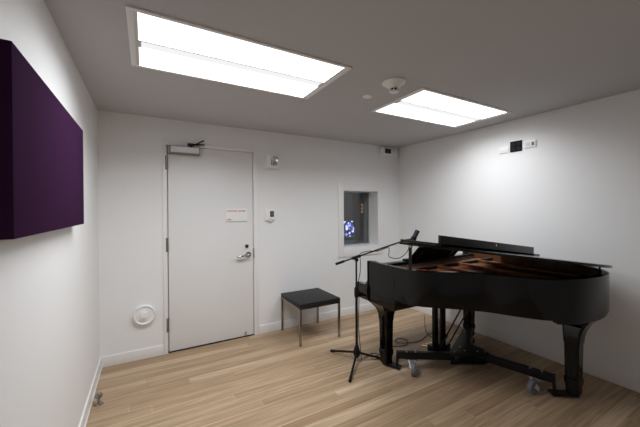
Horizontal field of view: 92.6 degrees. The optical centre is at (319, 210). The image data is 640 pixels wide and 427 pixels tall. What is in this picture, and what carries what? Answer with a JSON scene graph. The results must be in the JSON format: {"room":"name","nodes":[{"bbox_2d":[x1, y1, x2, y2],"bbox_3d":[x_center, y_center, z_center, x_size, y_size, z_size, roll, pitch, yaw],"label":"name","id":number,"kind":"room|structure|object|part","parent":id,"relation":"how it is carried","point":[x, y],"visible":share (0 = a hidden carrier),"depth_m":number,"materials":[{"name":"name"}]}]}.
{"room":"music room","nodes":[
{"label":"music room","id":0,"kind":"room"},
{"bbox_2d":[0,0,99,426],"bbox_3d":[-1.077,0.269,1.017,0.100,2.403,4.840,-1,0,-30],"label":"wall","id":1,"kind":"structure","parent":0,"point":[50,319],"depth_m":1.42,"materials":[{"name":"white paint"}]},
{"bbox_2d":[0,39,83,239],"bbox_3d":[-1.174,-0.202,1.341,0.060,0.563,1.128,-1,0,-30],"label":"acoustic panel","id":2,"kind":"object","parent":1,"relation":"attached to","point":[42,176],"visible":1,"depth_m":1.03,"materials":[{"name":"purple fabric"}]},
{"bbox_2d":[78,358,101,426],"bbox_3d":[-0.935,1.421,0.899,0.012,0.098,4.488,-1,0,-30],"label":"baseboard","id":3,"kind":"structure","parent":1,"relation":"attached to","point":[91,392],"depth_m":2.29,"materials":[{"name":"white paint"}]},
{"bbox_2d":[97,110,399,356],"bbox_3d":[-0.503,0.248,3.932,3.781,2.403,0.340,-1,0,-30],"label":"wall","id":4,"kind":"structure","parent":0,"point":[298,250],"depth_m":3.64,"materials":[{"name":"white paint"}]},
{"bbox_2d":[133,304,155,324],"bbox_3d":[-1.725,1.022,3.006,0.200,0.200,0.066,-1,0,-30],"label":"air vent","id":5,"kind":"object","parent":4,"relation":"attached to","point":[145,314],"visible":1,"depth_m":3.00,"materials":[{"name":"white plastic"}]},
{"bbox_3d":[-1.721,1.019,2.988,0.058,0.062,0.032,-1,0,-30],"label":"square knob","id":6,"kind":"part","parent":5,"relation":"part of","materials":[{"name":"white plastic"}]},
{"bbox_2d":[162,140,258,354],"bbox_3d":[-1.168,0.351,3.363,0.994,2.211,0.173,-1,0,-30],"label":"door","id":7,"kind":"structure","parent":4,"relation":"in","point":[210,263],"depth_m":3.33,"materials":[{"name":"white paint"}]},
{"bbox_3d":[-1.309,-0.710,3.223,0.168,0.085,0.053,0,0,-11],"label":"closer arm","id":8,"kind":"part","parent":7,"relation":"part of","materials":[{"name":"black paint"}]},
{"bbox_2d":[225,209,246,221],"bbox_3d":[-0.949,0.048,3.479,0.244,0.143,0.013,-1,0,-30],"label":"door sign","id":9,"kind":"object","parent":7,"relation":"attached to","point":[232,215],"visible":1,"depth_m":3.47,"materials":[{"name":"white plastic"}]},
{"bbox_3d":[-0.866,0.506,3.493,0.181,0.068,0.073,-1,0,-30],"label":"lever handle","id":10,"kind":"part","parent":7,"relation":"part of","materials":[{"name":"silver metal"}]},
{"bbox_2d":[100,303,375,367],"bbox_3d":[-0.409,1.401,3.786,3.781,0.098,0.012,-1,0,-30],"label":"baseboard","id":11,"kind":"structure","parent":4,"relation":"attached to","point":[116,359],"depth_m":3.65,"materials":[{"name":"white paint"}]},
{"bbox_2d":[265,210,274,221],"bbox_3d":[-0.595,0.064,3.666,0.116,0.148,0.034,-1,0,-30],"label":"thermostat","id":12,"kind":"object","parent":4,"relation":"attached to","point":[269,214],"visible":1,"depth_m":3.65,"materials":[{"name":"white plastic"}]},
{"bbox_2d":[264,155,278,169],"bbox_3d":[-0.563,-0.584,3.640,0.178,0.170,0.104,-1,0,-30],"label":"fire alarm strobe","id":13,"kind":"object","parent":4,"relation":"attached to","point":[270,161],"visible":1,"depth_m":3.60,"materials":[{"name":"white plastic"}]},
{"bbox_2d":[338,183,382,257],"bbox_3d":[0.507,0.127,4.487,0.777,1.010,0.336,-1,0,-30],"label":"window","id":14,"kind":"structure","parent":4,"relation":"in","point":[349,251],"depth_m":4.37,"materials":[{"name":"white paint"}]},
{"bbox_2d":[380,148,396,156],"bbox_3d":[1.036,-0.874,4.569,0.295,0.110,0.068,-1,0,-30],"label":"wall sensor","id":15,"kind":"object","parent":4,"relation":"attached to","point":[383,151],"visible":1,"depth_m":4.53,"materials":[{"name":"white plastic"}]},
{"bbox_2d":[44,0,639,147],"bbox_3d":[0.627,-0.998,1.925,3.981,0.100,4.940,-1,0,-30],"label":"ceiling","id":16,"kind":"structure","parent":0,"point":[525,58],"depth_m":1.88,"materials":[{"name":"grey paint"}]},
{"bbox_2d":[125,4,352,98],"bbox_3d":[-0.495,-0.937,1.980,1.260,0.010,0.653,-1,0,-30],"label":"recessed light","id":17,"kind":"object","parent":16,"relation":"in","point":[159,42],"visible":1,"depth_m":1.88,"materials":[{"name":"white paint"}]},
{"bbox_3d":[-1.009,-0.934,1.687,0.016,0.006,0.609,-1,0,-30],"label":"plate","id":18,"kind":"part","parent":17,"relation":"part of","materials":[{"name":"white plastic"}]},
{"bbox_2d":[139,47,317,96],"bbox_3d":[-0.581,-0.940,2.132,1.168,0.004,0.259,-1,0,-30],"label":"diffuser","id":19,"kind":"object","parent":17,"relation":"attached to","point":[149,58],"depth_m":2.08,"materials":[{"name":"white plastic"}]},
{"bbox_2d":[137,12,342,81],"bbox_3d":[-0.410,-0.939,1.831,1.168,0.004,0.268,-1,0,-30],"label":"diffuser","id":20,"kind":"object","parent":17,"relation":"attached to","point":[151,29],"depth_m":1.77,"materials":[{"name":"white plastic"}]},
{"bbox_3d":[0.020,-0.944,2.272,0.016,0.006,0.609,-1,0,-30],"label":"plate","id":21,"kind":"part","parent":17,"relation":"part of","materials":[{"name":"white plastic"}]},
{"bbox_2d":[363,94,371,98],"bbox_3d":[0.393,-0.945,2.529,0.080,0.012,0.080,-1,0,-30],"label":"sprinkler cover","id":22,"kind":"object","parent":16,"relation":"attached to","point":[366,96],"visible":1,"depth_m":2.51,"materials":[{"name":"white plastic"}]},
{"bbox_2d":[382,77,405,93],"bbox_3d":[0.546,-0.910,2.259,0.176,0.079,0.176,-1,0,-30],"label":"smoke detector","id":23,"kind":"object","parent":16,"relation":"attached to","point":[393,84],"visible":1,"depth_m":2.22,"materials":[{"name":"white plastic"}]},
{"bbox_2d":[371,87,512,127],"bbox_3d":[1.174,-0.953,2.931,1.242,0.010,0.629,-1,0,-30],"label":"recessed light","id":24,"kind":"object","parent":16,"relation":"in","point":[423,104],"visible":1,"depth_m":2.87,"materials":[{"name":"white paint"}]},
{"bbox_2d":[377,103,472,125],"bbox_3d":[1.091,-0.956,3.077,1.150,0.004,0.249,-1,0,-30],"label":"diffuser","id":25,"kind":"object","parent":24,"relation":"attached to","point":[394,109],"depth_m":3.05,"materials":[{"name":"white plastic"}]},
{"bbox_2d":[403,90,505,118],"bbox_3d":[1.255,-0.955,2.788,1.150,0.004,0.257,-1,0,-30],"label":"diffuser","id":26,"kind":"object","parent":24,"relation":"attached to","point":[432,99],"depth_m":2.74,"materials":[{"name":"white plastic"}]},
{"bbox_2d":[86,308,639,426],"bbox_3d":[0.726,1.505,1.792,3.981,0.100,4.600,-1,0,-30],"label":"floor","id":27,"kind":"structure","parent":0,"point":[264,379],"depth_m":2.51,"materials":[{"name":"brown wood"}]},
{"bbox_2d":[94,392,103,406],"bbox_3d":[-1.677,1.421,2.318,0.060,0.090,0.060,-1,0,-30],"label":"door stop","id":28,"kind":"object","parent":27,"relation":"on","point":[98,395],"visible":1,"depth_m":2.31,"materials":[{"name":"silver metal"}]},
{"bbox_2d":[281,288,339,346],"bbox_3d":[-0.121,1.223,3.614,0.515,0.452,0.525,-1,0,-30],"label":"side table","id":29,"kind":"object","parent":27,"relation":"on","point":[301,300],"visible":1,"depth_m":3.51,"materials":[{"name":"black leather"}]},
{"bbox_3d":[-0.459,1.248,3.711,0.022,0.406,0.022,-1,0,-30],"label":"leg","id":30,"kind":"part","parent":29,"relation":"part of","materials":[{"name":"silver metal"}]},
{"bbox_3d":[-0.210,1.249,3.274,0.022,0.406,0.022,-1,0,-30],"label":"leg","id":31,"kind":"part","parent":29,"relation":"part of","materials":[{"name":"silver metal"}]},
{"bbox_3d":[-0.122,1.050,3.613,0.515,0.014,0.525,-1,0,-30],"label":"frame","id":32,"kind":"part","parent":29,"relation":"part of","materials":[{"name":"silver metal"}]},
{"bbox_3d":[-0.030,1.244,3.955,0.022,0.406,0.022,-1,0,-30],"label":"leg","id":33,"kind":"part","parent":29,"relation":"part of","materials":[{"name":"silver metal"}]},
{"bbox_3d":[0.218,1.245,3.517,0.022,0.406,0.022,-1,0,-30],"label":"leg","id":34,"kind":"part","parent":29,"relation":"part of","materials":[{"name":"silver metal"}]},
{"bbox_2d":[330,239,405,382],"bbox_3d":[0.404,0.860,2.991,0.692,1.182,0.573,-1,0,-30],"label":"microphone stand","id":35,"kind":"object","parent":27,"relation":"on","point":[356,351],"visible":0.96,"depth_m":2.93,"materials":[{"name":"black paint"}]},
{"bbox_3d":[0.227,1.399,3.050,0.302,0.098,0.021,0,0,41],"label":"leg","id":36,"kind":"part","parent":35,"relation":"part of","materials":[{"name":"black paint"}]},
{"bbox_3d":[0.300,1.400,2.756,0.021,0.099,0.349,0,0,16],"label":"leg","id":37,"kind":"part","parent":35,"relation":"part of","materials":[{"name":"black paint"}]},
{"bbox_3d":[0.489,1.399,2.959,0.242,0.097,0.021,0,0,-8],"label":"leg","id":38,"kind":"part","parent":35,"relation":"part of","materials":[{"name":"black paint"}]},
{"bbox_2d":[406,230,419,247],"bbox_3d":[0.887,0.267,2.920,0.127,0.179,0.052,0,0,0],"label":"microphone","id":39,"kind":"object","parent":35,"relation":"attached to","point":[416,232],"visible":0.71,"depth_m":2.90,"materials":[{"name":"black metal"}]},
{"bbox_2d":[358,247,447,358],"bbox_3d":[1.082,0.896,3.415,0.488,1.107,1.660,0,0,40],"label":"microphone cable","id":40,"kind":"object","parent":27,"relation":"on","point":[387,247],"visible":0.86,"depth_m":2.94,"materials":[{"name":"black rubber"}]},
{"bbox_2d":[383,327,579,397],"bbox_3d":[1.437,1.356,2.711,1.318,0.179,1.184,-1,0,-30],"label":"piano dolly","id":41,"kind":"object","parent":27,"relation":"on","point":[463,351],"visible":1,"depth_m":2.72,"materials":[{"name":"black paint"}]},
{"bbox_3d":[0.897,1.361,2.797,0.636,0.150,0.135,0,0,13],"label":"arm","id":42,"kind":"part","parent":41,"relation":"part of","materials":[{"name":"black paint"}]},
{"bbox_3d":[1.475,1.312,2.940,0.305,0.078,0.778,0,0,35],"label":"hub plate","id":43,"kind":"part","parent":41,"relation":"part of","materials":[{"name":"black paint"}]},
{"bbox_3d":[1.573,1.354,3.239,0.102,0.150,0.632,0,0,29],"label":"arm","id":44,"kind":"part","parent":41,"relation":"part of","materials":[{"name":"black paint"}]},
{"bbox_2d":[355,235,612,396],"bbox_3d":[1.404,0.795,2.743,1.529,1.244,1.614,-1,0,-30],"label":"grand piano","id":45,"kind":"object","parent":41,"relation":"on","point":[490,277],"visible":0.98,"depth_m":2.38,"materials":[{"name":"black paint"}]},
{"bbox_3d":[0.624,1.135,2.884,0.270,0.573,0.270,-1,0,-30],"label":"leg","id":46,"kind":"part","parent":45,"relation":"part of","materials":[{"name":"black paint"}]},
{"bbox_3d":[1.129,1.077,2.998,0.040,0.479,0.044,-1,0,-30],"label":"lyre post","id":47,"kind":"part","parent":45,"relation":"part of","materials":[{"name":"black paint"}]},
{"bbox_3d":[1.194,1.077,3.035,0.008,0.477,0.008,-1,0,-30],"label":"pedal rod","id":48,"kind":"part","parent":45,"relation":"part of","materials":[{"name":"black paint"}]},
{"bbox_3d":[1.224,1.076,3.053,0.040,0.479,0.044,-1,0,-30],"label":"lyre post","id":49,"kind":"part","parent":45,"relation":"part of","materials":[{"name":"black paint"}]},
{"bbox_3d":[1.274,0.520,2.936,1.280,0.040,0.020,-1,0,-30],"label":"damper rail","id":50,"kind":"part","parent":45,"relation":"part of","materials":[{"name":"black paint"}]},
{"bbox_3d":[1.702,1.124,3.497,0.270,0.573,0.270,-1,0,-30],"label":"leg","id":51,"kind":"part","parent":45,"relation":"part of","materials":[{"name":"black paint"}]},
{"bbox_3d":[1.450,0.537,2.635,1.365,0.073,1.248,-1,0,-30],"label":"iron plate","id":52,"kind":"part","parent":45,"relation":"part of","materials":[{"name":"brown metal"}]},
{"bbox_3d":[1.550,0.358,2.462,1.511,0.222,0.982,-1,0,-30],"label":"lid","id":53,"kind":"part","parent":45,"relation":"part of","materials":[{"name":"black paint"}]},
{"bbox_3d":[2.068,1.098,2.423,0.311,0.635,0.256,-1,0,-30],"label":"leg","id":54,"kind":"part","parent":45,"relation":"part of","materials":[{"name":"black paint"}]},
{"bbox_3d":[2.006,0.762,2.325,0.857,0.028,0.255,-1,0,-44],"label":"moulding","id":55,"kind":"part","parent":45,"relation":"part of","materials":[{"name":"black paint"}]},
{"bbox_3d":[1.712,1.357,2.526,0.665,0.150,0.151,0,0,35],"label":"arm","id":56,"kind":"part","parent":41,"relation":"part of","materials":[{"name":"black paint"}]},
{"bbox_2d":[399,89,639,379],"bbox_3d":[2.296,0.237,2.935,0.100,2.403,4.840,-1,0,-30],"label":"wall","id":57,"kind":"structure","parent":0,"point":[574,195],"depth_m":2.94,"materials":[{"name":"white paint"}]},
{"bbox_2d":[499,147,508,153],"bbox_3d":[2.001,-0.660,3.329,0.014,0.064,0.100,-1,0,-30],"label":"blank wall plate","id":58,"kind":"object","parent":57,"relation":"attached to","point":[504,149],"visible":1,"depth_m":3.32,"materials":[{"name":"white plastic"}]},
{"bbox_2d":[510,140,521,152],"bbox_3d":[2.063,-0.681,3.220,0.014,0.112,0.120,-1,0,-30],"label":"panel","id":59,"kind":"object","parent":57,"relation":"attached to","point":[515,146],"visible":1,"depth_m":3.22,"materials":[{"name":"black plastic"}]},
{"bbox_2d":[411,306,639,392],"bbox_3d":[2.342,1.390,2.761,0.012,0.098,4.488,-1,0,-30],"label":"baseboard","id":60,"kind":"structure","parent":57,"relation":"attached to","point":[625,381],"depth_m":2.99,"materials":[{"name":"white paint"}]},
{"bbox_2d":[524,139,535,147],"bbox_3d":[2.129,-0.679,3.100,0.017,0.070,0.105,-1,0,-30],"label":"wall outlet","id":61,"kind":"object","parent":57,"relation":"attached to","point":[532,143],"visible":1,"depth_m":3.09,"materials":[{"name":"white plastic"}]},
{"bbox_3d":[0.570,1.481,6.132,4.800,0.098,3.100,-1,0,-30],"label":"floor","id":62,"kind":"structure","parent":0,"visible":0},
{"bbox_2d":[344,193,362,239],"bbox_3d":[0.873,0.495,7.505,0.600,1.850,0.610,-1,0,-30],"label":"equipment rack","id":63,"kind":"object","parent":62,"relation":"on","point":[353,202],"visible":0.35,"depth_m":7.20,"materials":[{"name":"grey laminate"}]},
{"bbox_3d":[0.616,1.060,6.043,2.000,0.740,0.800,-1,0,-30],"label":"desk","id":64,"kind":"object","parent":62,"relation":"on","visible":0},
{"bbox_2d":[344,220,354,237],"bbox_3d":[0.463,0.440,6.242,0.540,0.500,0.160,-1,0,-30],"label":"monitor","id":65,"kind":"object","parent":64,"relation":"on","point":[349,227],"visible":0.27,"depth_m":6.27,"materials":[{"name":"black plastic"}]},
{"bbox_2d":[344,239,362,243],"bbox_3d":[0.596,0.636,5.869,1.000,0.110,0.380,-1,0,-30],"label":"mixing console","id":66,"kind":"object","parent":64,"relation":"on","point":[359,240],"visible":0.19,"depth_m":5.99,"materials":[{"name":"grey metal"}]}
]}

